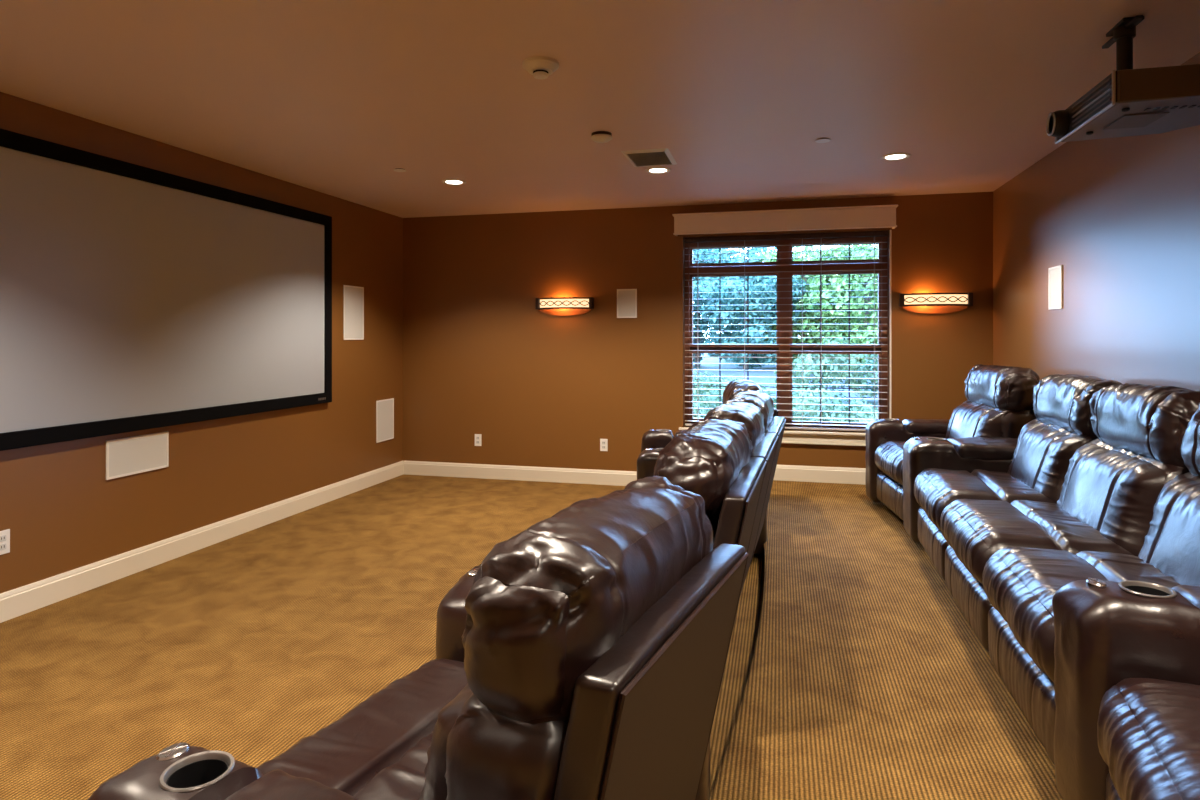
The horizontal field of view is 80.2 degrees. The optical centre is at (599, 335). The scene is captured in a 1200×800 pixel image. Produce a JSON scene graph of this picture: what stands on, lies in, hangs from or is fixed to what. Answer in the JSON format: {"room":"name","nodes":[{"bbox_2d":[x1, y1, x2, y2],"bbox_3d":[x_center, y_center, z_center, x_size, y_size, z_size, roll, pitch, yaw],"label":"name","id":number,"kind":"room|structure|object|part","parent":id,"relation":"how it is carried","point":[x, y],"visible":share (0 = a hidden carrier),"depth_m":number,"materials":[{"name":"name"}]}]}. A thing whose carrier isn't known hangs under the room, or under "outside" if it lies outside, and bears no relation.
{"room":"home theater","nodes":[
{"label":"home theater","id":0,"kind":"room"},
{"bbox_2d":[0,92,402,593],"bbox_3d":[-3.173,0.101,2.963,0.220,2.790,9.240,0,0,14],"label":"wall","id":1,"kind":"structure","parent":0,"point":[61,512],"depth_m":4.82,"materials":[{"name":"brown paint"}]},
{"bbox_2d":[0,529,9,554],"bbox_3d":[-2.924,1.011,3.483,0.009,0.116,0.072,0,0,14],"label":"wall outlet","id":2,"kind":"object","parent":1,"relation":"attached to","point":[5,534],"visible":1,"depth_m":3.49,"materials":[{"name":"white plastic"}]},
{"bbox_2d":[0,535,5,541],"bbox_3d":[-2.922,0.990,3.482,0.003,0.028,0.034,0,0,14],"label":"receptacle","id":3,"kind":"object","parent":2,"relation":"attached to","point":[2,537],"depth_m":3.48,"materials":[{"name":"white plastic"}]},
{"bbox_2d":[0,543,5,549],"bbox_3d":[-2.922,1.032,3.482,0.003,0.028,0.034,0,0,14],"label":"receptacle","id":4,"kind":"object","parent":2,"relation":"attached to","point":[2,545],"depth_m":3.48,"materials":[{"name":"white plastic"}]},
{"bbox_2d":[106,431,168,479],"bbox_3d":[-2.737,0.703,4.225,0.010,0.222,0.420,0,0,14],"label":"wall speaker","id":5,"kind":"object","parent":1,"relation":"attached to","point":[127,456],"visible":1,"depth_m":4.21,"materials":[{"name":"white plastic"}]},
{"bbox_2d":[0,128,331,450],"bbox_3d":[-2.717,-0.224,4.220,0.042,1.560,3.660,0,0,14],"label":"projection screen","id":6,"kind":"object","parent":1,"relation":"attached to","point":[133,297],"visible":1,"depth_m":4.22,"materials":[{"name":"grey fabric"}]},
{"bbox_2d":[0,461,403,622],"bbox_3d":[-3.059,1.327,2.934,0.016,0.137,8.800,0,0,14],"label":"baseboard","id":7,"kind":"structure","parent":1,"relation":"attached to","point":[25,599],"depth_m":4.41,"materials":[{"name":"beige paint"}]},
{"bbox_2d":[343,285,363,339],"bbox_3d":[-2.200,-0.206,6.361,0.010,0.480,0.306,0,0,14],"label":"wall speaker","id":8,"kind":"object","parent":1,"relation":"attached to","point":[353,296],"visible":1,"depth_m":6.35,"materials":[{"name":"white plastic"}]},
{"bbox_2d":[376,398,393,442],"bbox_3d":[-2.072,0.811,6.870,0.010,0.397,0.306,0,0,14],"label":"wall speaker","id":9,"kind":"object","parent":1,"relation":"attached to","point":[384,408],"visible":1,"depth_m":6.85,"materials":[{"name":"white plastic"}]},
{"bbox_2d":[0,474,764,799],"bbox_3d":[-0.445,1.471,2.277,5.846,0.150,9.240,0,0,14],"label":"floor","id":10,"kind":"structure","parent":0,"point":[248,645],"depth_m":3.31,"materials":[{"name":"beige carpet"}]},
{"bbox_2d":[87,476,748,799],"bbox_3d":[-0.280,0.859,1.446,0.951,1.073,0.998,0,0,26],"label":"recliner armchair","id":11,"kind":"object","parent":10,"relation":"on","point":[596,637],"visible":1,"depth_m":1.19,"materials":[{"name":"brown leather"}]},
{"bbox_3d":[-0.492,1.061,1.117,0.841,0.615,0.221,0,0,26],"label":"armrest","id":12,"kind":"part","parent":11,"relation":"part of","materials":[{"name":"brown leather"}]},
{"bbox_2d":[256,659,467,799],"bbox_3d":[-0.394,0.997,1.608,0.607,0.259,0.764,0,0,26],"label":"seat cushion","id":13,"kind":"object","parent":11,"relation":"on","point":[377,750],"depth_m":1.55,"materials":[{"name":"brown leather"}]},
{"bbox_3d":[-0.062,0.784,1.453,0.382,0.434,0.760,0,0,26],"label":"backrest","id":14,"kind":"part","parent":11,"relation":"part of","materials":[{"name":"brown leather"}]},
{"bbox_3d":[0.125,0.835,1.362,0.143,0.653,0.720,0,0,26],"label":"panel","id":15,"kind":"part","parent":11,"relation":"part of","materials":[{"name":"brown leather"}]},
{"bbox_2d":[436,390,786,799],"bbox_3d":[0.329,0.854,3.345,1.027,1.084,3.144,0,0,18],"label":"recliner sofa","id":16,"kind":"object","parent":10,"relation":"on","point":[728,458],"visible":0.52,"depth_m":2.30,"materials":[{"name":"brown leather"}]},
{"bbox_3d":[-0.094,1.059,2.083,0.880,0.622,0.456,0,0,18],"label":"armrest","id":17,"kind":"part","parent":16,"relation":"part of","materials":[{"name":"brown leather"}]},
{"bbox_3d":[0.670,1.060,4.688,0.862,0.619,0.370,0,0,18],"label":"armrest","id":18,"kind":"part","parent":16,"relation":"part of","materials":[{"name":"brown leather"}]},
{"bbox_3d":[0.293,0.780,2.597,0.382,0.442,0.770,0,0,18],"label":"backrest","id":19,"kind":"part","parent":16,"relation":"part of","materials":[{"name":"brown leather"}]},
{"bbox_3d":[0.491,0.835,2.537,0.143,0.653,0.730,0,0,18],"label":"panel","id":20,"kind":"part","parent":16,"relation":"part of","materials":[{"name":"brown leather"}]},
{"bbox_3d":[0.723,0.835,3.271,0.143,0.653,0.730,0,0,18],"label":"panel","id":21,"kind":"part","parent":16,"relation":"part of","materials":[{"name":"brown leather"}]},
{"bbox_3d":[0.955,0.835,4.005,0.143,0.653,0.730,0,0,18],"label":"panel","id":22,"kind":"part","parent":16,"relation":"part of","materials":[{"name":"brown leather"}]},
{"bbox_2d":[641,379,777,451],"bbox_3d":[0.763,0.854,5.260,0.959,1.083,0.988,0,0,5],"label":"recliner armchair","id":23,"kind":"object","parent":10,"relation":"on","point":[659,438],"visible":0.13,"depth_m":5.57,"materials":[{"name":"brown leather"}]},
{"bbox_3d":[0.746,1.060,5.647,0.844,0.618,0.211,0,0,5],"label":"armrest","id":24,"kind":"part","parent":23,"relation":"part of","materials":[{"name":"brown leather"}]},
{"bbox_2d":[0,0,1199,217],"bbox_3d":[-0.445,-1.269,2.277,5.846,0.150,9.240,0,0,14],"label":"ceiling","id":25,"kind":"structure","parent":0,"point":[330,97],"depth_m":3.44,"materials":[{"name":"paint"}]},
{"bbox_2d":[393,168,405,171],"bbox_3d":[-1.435,-1.188,5.104,0.090,0.012,0.090,0,0,14],"label":"sprinkler cover","id":26,"kind":"object","parent":25,"relation":"attached to","point":[396,169],"visible":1,"depth_m":5.09,"materials":[{"name":"brown metal"}]},
{"bbox_2d":[442,179,465,184],"bbox_3d":[-1.130,-1.190,5.512,0.184,0.008,0.184,0,0,14],"label":"recessed light","id":27,"kind":"object","parent":25,"relation":"in","point":[447,181],"visible":1,"depth_m":5.51,"materials":[{"name":"white glass"}]},
{"bbox_2d":[522,56,558,78],"bbox_3d":[-0.260,-1.163,3.117,0.160,0.062,0.160,0,0,14],"label":"smoke detector","id":28,"kind":"object","parent":25,"relation":"attached to","point":[540,67],"visible":1,"depth_m":3.08,"materials":[{"name":"white plastic"}]},
{"bbox_2d":[591,131,611,142],"bbox_3d":[0.009,-1.171,4.205,0.128,0.046,0.128,0,0,14],"label":"smoke detector","id":29,"kind":"object","parent":25,"relation":"attached to","point":[598,136],"visible":1,"depth_m":4.16,"materials":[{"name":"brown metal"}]},
{"bbox_2d":[621,148,676,166],"bbox_3d":[0.336,-1.188,4.772,0.306,0.012,0.440,0,0,14],"label":"ceiling vent","id":30,"kind":"object","parent":25,"relation":"in","point":[648,157],"visible":1,"depth_m":4.75,"materials":[{"name":"white plastic"}]},
{"bbox_2d":[645,167,670,173],"bbox_3d":[0.418,-1.190,5.123,0.184,0.008,0.184,0,0,14],"label":"recessed light","id":31,"kind":"object","parent":25,"relation":"in","point":[655,170],"visible":1,"depth_m":5.11,"materials":[{"name":"white glass"}]},
{"bbox_2d":[815,138,830,142],"bbox_3d":[1.355,-1.188,4.326,0.090,0.012,0.090,0,0,14],"label":"sprinkler cover","id":32,"kind":"object","parent":25,"relation":"attached to","point":[820,140],"visible":1,"depth_m":4.31,"materials":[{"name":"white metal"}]},
{"bbox_2d":[881,153,910,160],"bbox_3d":[1.966,-1.190,4.734,0.184,0.008,0.184,0,0,14],"label":"recessed light","id":33,"kind":"object","parent":25,"relation":"in","point":[895,156],"visible":1,"depth_m":4.72,"materials":[{"name":"white glass"}]},
{"bbox_2d":[1102,15,1144,70],"bbox_3d":[2.020,-1.054,2.754,0.175,0.280,0.292,0,0,22],"label":"mount","id":34,"kind":"object","parent":25,"relation":"attached to","point":[1123,33],"visible":0.48,"depth_m":2.71,"materials":[{"name":"black metal"}]},
{"bbox_3d":[2.019,-1.174,2.756,0.024,0.012,0.290,0,0,14],"label":"plate arm","id":35,"kind":"part","parent":34,"relation":"part of","materials":[{"name":"black plastic"}]},
{"bbox_2d":[1046,64,1199,143],"bbox_3d":[2.027,-0.853,2.651,0.511,0.124,0.528,0,0,14],"label":"projector","id":36,"kind":"object","parent":34,"relation":"hanging from","point":[1155,100],"visible":1,"depth_m":2.55,"materials":[{"name":"grey plastic"}]},
{"bbox_3d":[1.996,-0.859,2.390,0.436,0.105,0.005,0,0,14],"label":"panel","id":37,"kind":"part","parent":36,"relation":"part of","materials":[{"name":"grey"}]},
{"bbox_3d":[2.013,-1.187,2.732,0.070,0.014,0.150,0,0,14],"label":"ceiling plate","id":38,"kind":"part","parent":34,"relation":"part of","materials":[{"name":"black plastic"}]},
{"bbox_2d":[403,192,992,470],"bbox_3d":[0.654,0.101,6.651,5.406,2.790,0.220,0,0,14],"label":"wall","id":39,"kind":"structure","parent":0,"point":[539,389],"depth_m":6.72,"materials":[{"name":"brown paint"}]},
{"bbox_2d":[475,434,480,445],"bbox_3d":[-1.200,1.023,6.999,0.072,0.116,0.009,0,0,14],"label":"wall outlet","id":40,"kind":"object","parent":39,"relation":"attached to","point":[477,436],"visible":1,"depth_m":7.00,"materials":[{"name":"white plastic"}]},
{"bbox_2d":[404,461,636,485],"bbox_3d":[-0.352,1.327,6.782,3.358,0.137,0.016,0,0,14],"label":"baseboard","id":41,"kind":"structure","parent":39,"relation":"attached to","point":[465,470],"depth_m":6.88,"materials":[{"name":"beige paint"}]},
{"bbox_2d":[535,297,593,315],"bbox_3d":[-0.343,-0.278,6.737,0.562,0.170,0.100,0,0,14],"label":"wall sconce","id":42,"kind":"object","parent":39,"relation":"attached to","point":[560,306],"visible":1,"depth_m":6.72,"materials":[{"name":"beige glass"}]},
{"bbox_3d":[-0.342,-0.310,6.741,0.542,0.078,0.091,0,0,14],"label":"lamp shade","id":43,"kind":"part","parent":42,"relation":"part of","materials":[{"name":"beige glass"}]},
{"bbox_3d":[-0.332,-0.267,6.779,0.511,0.148,0.011,0,0,14],"label":"wall plate","id":44,"kind":"part","parent":42,"relation":"part of","materials":[{"name":"orange metal"}]},
{"bbox_2d":[600,439,607,450],"bbox_3d":[0.036,1.024,6.688,0.072,0.116,0.009,0,0,14],"label":"wall outlet","id":45,"kind":"object","parent":39,"relation":"attached to","point":[603,442],"visible":1,"depth_m":6.68,"materials":[{"name":"white plastic"}]},
{"bbox_2d":[617,289,636,317],"bbox_3d":[0.250,-0.303,6.634,0.190,0.270,0.010,0,0,14],"label":"wall speaker","id":46,"kind":"object","parent":39,"relation":"attached to","point":[626,298],"visible":1,"depth_m":6.63,"materials":[{"name":"white plastic"}]},
{"bbox_2d":[679,427,865,435],"bbox_3d":[1.613,0.845,6.271,1.840,0.022,0.050,0,0,14],"label":"trim","id":47,"kind":"structure","parent":39,"relation":"attached to","point":[680,428],"depth_m":6.17,"materials":[{"name":"beige paint"}]},
{"bbox_2d":[672,205,897,235],"bbox_3d":[1.587,-1.007,6.241,1.900,0.186,0.119,0,0,14],"label":"window valance","id":48,"kind":"object","parent":39,"relation":"attached to","point":[876,216],"visible":1,"depth_m":6.18,"materials":[{"name":"beige paint"}]},
{"bbox_2d":[685,236,887,430],"bbox_3d":[1.648,-0.034,6.425,1.764,1.738,0.095,0,0,14],"label":"window","id":49,"kind":"structure","parent":39,"relation":"in","point":[788,264],"depth_m":6.38,"materials":[{"name":"brown wood"}]},
{"bbox_3d":[1.230,-0.739,6.537,0.801,0.180,0.056,0,0,14],"label":"sash frame","id":50,"kind":"part","parent":49,"relation":"part of","materials":[{"name":"brown wood"}]},
{"bbox_3d":[1.230,-0.234,6.537,0.801,0.670,0.056,0,0,14],"label":"sash frame","id":51,"kind":"part","parent":49,"relation":"part of","materials":[{"name":"brown wood"}]},
{"bbox_3d":[1.230,0.462,6.537,0.801,0.649,0.056,0,0,14],"label":"sash frame","id":52,"kind":"part","parent":49,"relation":"part of","materials":[{"name":"brown wood"}]},
{"bbox_3d":[1.229,0.119,6.532,0.801,0.036,0.070,0,0,14],"label":"meeting rail","id":53,"kind":"part","parent":49,"relation":"part of","materials":[{"name":"brown wood"}]},
{"bbox_2d":[684,231,887,430],"bbox_3d":[1.625,-0.039,6.334,1.746,1.726,0.064,0,0,14],"label":"window blind","id":54,"kind":"object","parent":49,"relation":"attached to","point":[821,236],"visible":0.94,"depth_m":6.31,"materials":[{"name":"brown wood"}]},
{"bbox_3d":[0.897,-0.021,6.523,0.004,1.675,0.053,0,0,14],"label":"ladder cord","id":55,"kind":"part","parent":54,"relation":"part of","materials":[{"name":"white fabric"}]},
{"bbox_3d":[1.305,-0.021,6.421,0.004,1.675,0.053,0,0,14],"label":"ladder cord","id":56,"kind":"part","parent":54,"relation":"part of","materials":[{"name":"brown fabric"}]},
{"bbox_3d":[1.627,0.815,6.340,1.742,0.018,0.048,0,0,14],"label":"rail","id":57,"kind":"part","parent":54,"relation":"part of","materials":[{"name":"brown"}]},
{"bbox_3d":[1.790,-0.021,6.299,0.004,1.675,0.053,0,0,14],"label":"ladder cord","id":58,"kind":"part","parent":54,"relation":"part of","materials":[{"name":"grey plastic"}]},
{"bbox_3d":[1.945,-0.021,6.260,0.004,1.675,0.053,0,0,14],"label":"ladder cord","id":59,"kind":"part","parent":54,"relation":"part of","materials":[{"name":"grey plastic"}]},
{"bbox_3d":[2.084,-0.739,6.323,0.770,0.180,0.056,0,0,14],"label":"sash frame","id":60,"kind":"part","parent":49,"relation":"part of","materials":[{"name":"brown wood"}]},
{"bbox_3d":[2.084,-0.234,6.323,0.770,0.670,0.056,0,0,14],"label":"sash frame","id":61,"kind":"part","parent":49,"relation":"part of","materials":[{"name":"brown wood"}]},
{"bbox_3d":[2.084,0.462,6.323,0.770,0.649,0.056,0,0,14],"label":"sash frame","id":62,"kind":"part","parent":49,"relation":"part of","materials":[{"name":"brown wood"}]},
{"bbox_3d":[2.083,0.119,6.318,0.770,0.036,0.070,0,0,14],"label":"meeting rail","id":63,"kind":"part","parent":49,"relation":"part of","materials":[{"name":"brown wood"}]},
{"bbox_2d":[773,465,865,484],"bbox_3d":[2.256,1.208,6.127,2.011,0.137,0.016,0,0,14],"label":"baseboard","id":64,"kind":"structure","parent":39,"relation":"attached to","point":[843,475],"depth_m":6.20,"materials":[{"name":"beige paint"}]},
{"bbox_2d":[782,434,865,443],"bbox_3d":[1.616,0.892,6.285,1.790,0.072,0.022,0,0,14],"label":"trim","id":65,"kind":"structure","parent":39,"relation":"attached to","point":[786,437],"depth_m":6.19,"materials":[{"name":"beige paint"}]},
{"bbox_2d":[782,441,865,445],"bbox_3d":[1.615,0.936,6.281,1.810,0.016,0.030,0,0,14],"label":"trim","id":66,"kind":"structure","parent":39,"relation":"attached to","point":[782,441],"depth_m":6.18,"materials":[{"name":"beige paint"}]},
{"bbox_2d":[889,230,890,417],"bbox_3d":[2.477,-0.039,6.073,0.014,1.730,0.011,0,0,14],"label":"trim","id":67,"kind":"structure","parent":39,"relation":"attached to","point":[889,230],"depth_m":6.07,"materials":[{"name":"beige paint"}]},
{"bbox_2d":[899,293,972,313],"bbox_3d":[2.806,-0.273,5.945,0.562,0.170,0.100,0,0,14],"label":"wall sconce","id":68,"kind":"object","parent":39,"relation":"attached to","point":[929,303],"visible":1,"depth_m":5.94,"materials":[{"name":"white glass"}]},
{"bbox_3d":[2.817,-0.262,5.987,0.511,0.148,0.011,0,0,14],"label":"wall plate","id":69,"kind":"part","parent":68,"relation":"part of","materials":[{"name":"orange metal"}]},
{"bbox_3d":[2.807,-0.305,5.950,0.542,0.078,0.091,0,0,14],"label":"lamp shade","id":70,"kind":"part","parent":68,"relation":"part of","materials":[{"name":"beige"}]},
{"bbox_2d":[710,480,1062,799],"bbox_3d":[0.682,1.336,1.994,3.081,0.120,8.800,0,0,14],"label":"platform","id":71,"kind":"object","parent":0,"point":[868,679],"visible":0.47,"depth_m":2.64,"materials":[{"name":"beige carpet"}]},
{"bbox_2d":[865,364,1039,519],"bbox_3d":[2.441,0.737,4.957,0.955,1.077,0.971,0,0,7],"label":"recliner armchair","id":72,"kind":"object","parent":71,"relation":"on","point":[999,402],"visible":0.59,"depth_m":4.82,"materials":[{"name":"brown leather"}]},
{"bbox_2d":[875,441,905,484],"bbox_3d":[2.258,0.875,4.885,0.606,0.256,0.748,0,0,7],"label":"seat cushion","id":73,"kind":"object","parent":72,"relation":"on","point":[888,454],"depth_m":4.93,"materials":[{"name":"brown leather"}]},
{"bbox_3d":[2.436,0.939,5.339,0.839,0.619,0.211,0,0,7],"label":"armrest","id":74,"kind":"part","parent":72,"relation":"part of","materials":[{"name":"brown leather"}]},
{"bbox_3d":[2.623,0.663,4.842,0.387,0.436,0.740,0,0,7],"label":"backrest","id":75,"kind":"part","parent":72,"relation":"part of","materials":[{"name":"brown leather"}]},
{"bbox_2d":[903,374,1199,799],"bbox_3d":[1.996,0.735,3.011,0.953,1.082,3.167,0,0,15],"label":"recliner sofa","id":76,"kind":"object","parent":71,"relation":"on","point":[1068,546],"visible":1,"depth_m":2.58,"materials":[{"name":"brown leather"}]},
{"bbox_3d":[2.306,0.940,4.342,0.842,0.618,0.434,0,0,15],"label":"armrest","id":77,"kind":"part","parent":76,"relation":"part of","materials":[{"name":"brown leather"}]},
{"bbox_2d":[914,468,1055,529],"bbox_3d":[2.029,0.878,3.784,0.606,0.254,0.800,0,0,15],"label":"seat cushion","id":78,"kind":"object","parent":76,"relation":"on","point":[935,489],"depth_m":3.66,"materials":[{"name":"brown leather"}]},
{"bbox_2d":[940,499,1132,584],"bbox_3d":[1.818,0.875,3.013,0.600,0.259,0.802,0,0,15],"label":"seat cushion","id":79,"kind":"object","parent":76,"relation":"on","point":[973,530],"depth_m":2.86,"materials":[{"name":"brown leather"}]},
{"bbox_3d":[2.381,0.659,3.682,0.388,0.438,0.802,0,0,15],"label":"backrest","id":80,"kind":"part","parent":76,"relation":"part of","materials":[{"name":"brown leather"}]},
{"bbox_2d":[982,547,1180,681],"bbox_3d":[1.606,0.876,2.237,0.607,0.260,0.803,0,0,15],"label":"seat cushion","id":81,"kind":"object","parent":76,"relation":"on","point":[1020,584],"depth_m":2.29,"materials":[{"name":"brown leather"}]},
{"bbox_3d":[2.169,0.661,2.918,0.390,0.437,0.801,0,0,15],"label":"backrest","id":82,"kind":"part","parent":76,"relation":"part of","materials":[{"name":"brown leather"}]},
{"bbox_3d":[1.576,0.939,1.661,0.841,0.622,0.340,0,0,15],"label":"armrest","id":83,"kind":"part","parent":76,"relation":"part of","materials":[{"name":"brown leather"}]},
{"bbox_3d":[1.960,0.664,2.144,0.382,0.435,0.800,0,0,15],"label":"backrest","id":84,"kind":"part","parent":76,"relation":"part of","materials":[{"name":"brown leather"}]},
{"bbox_2d":[1097,678,1199,799],"bbox_3d":[1.401,0.738,1.082,0.948,1.077,1.007,0,0,24],"label":"seat","id":85,"kind":"object","parent":71,"relation":"on","point":[1148,729],"visible":1,"depth_m":1.43,"materials":[{"name":"brown leather"}]},
{"bbox_2d":[993,52,1199,390],"bbox_3d":[2.283,0.101,1.591,0.220,2.790,9.240,0,0,14],"label":"wall","id":86,"kind":"structure","parent":0,"point":[1120,216],"depth_m":3.86,"materials":[{"name":"brown paint"}]},
{"bbox_2d":[1048,265,1062,309],"bbox_3d":[2.906,-0.307,4.543,0.010,0.272,0.220,0,0,14],"label":"wall speaker","id":87,"kind":"object","parent":86,"relation":"attached to","point":[1055,274],"visible":1,"depth_m":4.54,"materials":[{"name":"white plastic"}]},
{"bbox_2d":[1049,268,1059,306],"bbox_3d":[2.907,-0.307,4.543,0.006,0.244,0.192,0,0,14],"label":"grille","id":88,"kind":"object","parent":87,"relation":"attached to","point":[1054,273],"depth_m":4.55,"materials":[{"name":"white"}]},
{"label":"outside","id":89,"kind":"structure","parent":0,"visible":0},
{"bbox_2d":[693,353,877,420],"bbox_3d":[17.286,1.796,48.251,130.000,0.300,87.980,0,0,14],"label":"ground","id":90,"kind":"structure","parent":89,"point":[715,367],"depth_m":37.20,"materials":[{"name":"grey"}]},
{"bbox_2d":[699,388,724,416],"bbox_3d":[2.214,1.267,10.980,1.230,0.952,1.345,0,0,32],"label":"shrub","id":91,"kind":"object","parent":90,"relation":"on","point":[712,398],"visible":0.09,"depth_m":10.90,"materials":[{"name":"green plant"}]},
{"bbox_2d":[693,370,736,400],"bbox_3d":[2.487,1.182,16.929,1.547,0.818,1.737,0,0,-31],"label":"shrub","id":92,"kind":"object","parent":90,"relation":"on","point":[701,379],"visible":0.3,"depth_m":16.57,"materials":[{"name":"green plant"}]},
{"bbox_2d":[693,377,746,417],"bbox_3d":[1.877,1.194,12.068,1.567,0.995,1.366,0,0,5],"label":"shrub","id":93,"kind":"object","parent":90,"relation":"on","point":[724,380],"visible":0.09,"depth_m":12.03,"materials":[{"name":"green plant"}]},
{"bbox_2d":[693,249,754,365],"bbox_3d":[5.414,-1.891,38.832,5.842,7.086,6.360,0,0,-45],"label":"tree","id":94,"kind":"object","parent":90,"relation":"on","point":[709,255],"visible":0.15,"depth_m":37.61,"materials":[{"name":"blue plant"}]},
{"bbox_2d":[693,253,807,368],"bbox_3d":[7.007,-1.209,35.196,5.568,5.869,5.451,0,0,-29],"label":"tree","id":95,"kind":"object","parent":90,"relation":"on","point":[704,298],"visible":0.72,"depth_m":34.06,"materials":[{"name":"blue plant"}]},
{"bbox_2d":[713,247,799,356],"bbox_3d":[11.075,-2.357,48.903,7.809,8.231,7.644,0,0,-11],"label":"tree","id":96,"kind":"object","parent":90,"relation":"on","point":[739,249],"visible":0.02,"depth_m":48.20,"materials":[{"name":"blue plant"}]},
{"bbox_2d":[759,382,837,421],"bbox_3d":[3.137,1.181,11.710,1.332,0.819,1.495,0,0,-31],"label":"shrub","id":97,"kind":"object","parent":90,"relation":"on","point":[764,388],"visible":0.12,"depth_m":11.53,"materials":[{"name":"green plant"}]},
{"bbox_2d":[742,246,855,366],"bbox_3d":[10.291,-1.548,36.309,5.802,6.586,5.929,0,0,-33],"label":"tree","id":98,"kind":"object","parent":90,"relation":"on","point":[808,330],"visible":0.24,"depth_m":35.16,"materials":[{"name":"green plant"}]},
{"bbox_2d":[774,338,860,396],"bbox_3d":[5.241,0.923,17.248,1.848,1.818,2.019,0,0,41],"label":"shrub","id":99,"kind":"object","parent":90,"relation":"on","point":[807,369],"visible":0.58,"depth_m":16.88,"materials":[{"name":"green plant"}]},
{"bbox_2d":[792,385,877,422],"bbox_3d":[3.614,1.211,10.523,1.516,0.957,1.204,0,0,-21],"label":"shrub","id":100,"kind":"object","parent":90,"relation":"on","point":[834,401],"visible":0.39,"depth_m":10.37,"materials":[{"name":"green plant"}]},
{"bbox_2d":[805,245,877,370],"bbox_3d":[12.531,-1.269,33.277,5.887,6.552,5.292,0,0,-19],"label":"tree","id":101,"kind":"object","parent":90,"relation":"on","point":[870,328],"visible":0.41,"depth_m":32.64,"materials":[{"name":"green plant"}]},
{"bbox_2d":[818,354,877,399],"bbox_3d":[6.577,0.901,17.697,1.934,1.313,2.171,0,0,-22],"label":"shrub","id":102,"kind":"object","parent":90,"relation":"on","point":[871,366],"visible":0.37,"depth_m":17.36,"materials":[{"name":"green plant"}]},
{"bbox_2d":[823,244,877,360],"bbox_3d":[17.799,-2.519,47.404,7.568,8.590,7.734,0,0,-14],"label":"tree","id":103,"kind":"object","parent":90,"relation":"on","point":[852,246],"visible":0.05,"depth_m":44.92,"materials":[{"name":"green plant"}]},
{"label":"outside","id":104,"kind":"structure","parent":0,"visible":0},
{"bbox_2d":[693,371,877,397],"bbox_3d":[11.310,1.636,24.481,110.000,0.020,13.000,0,0,14],"label":"road","id":105,"kind":"structure","parent":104,"point":[757,378],"depth_m":27.24,"materials":[{"name":"grey asphalt"}]}
]}

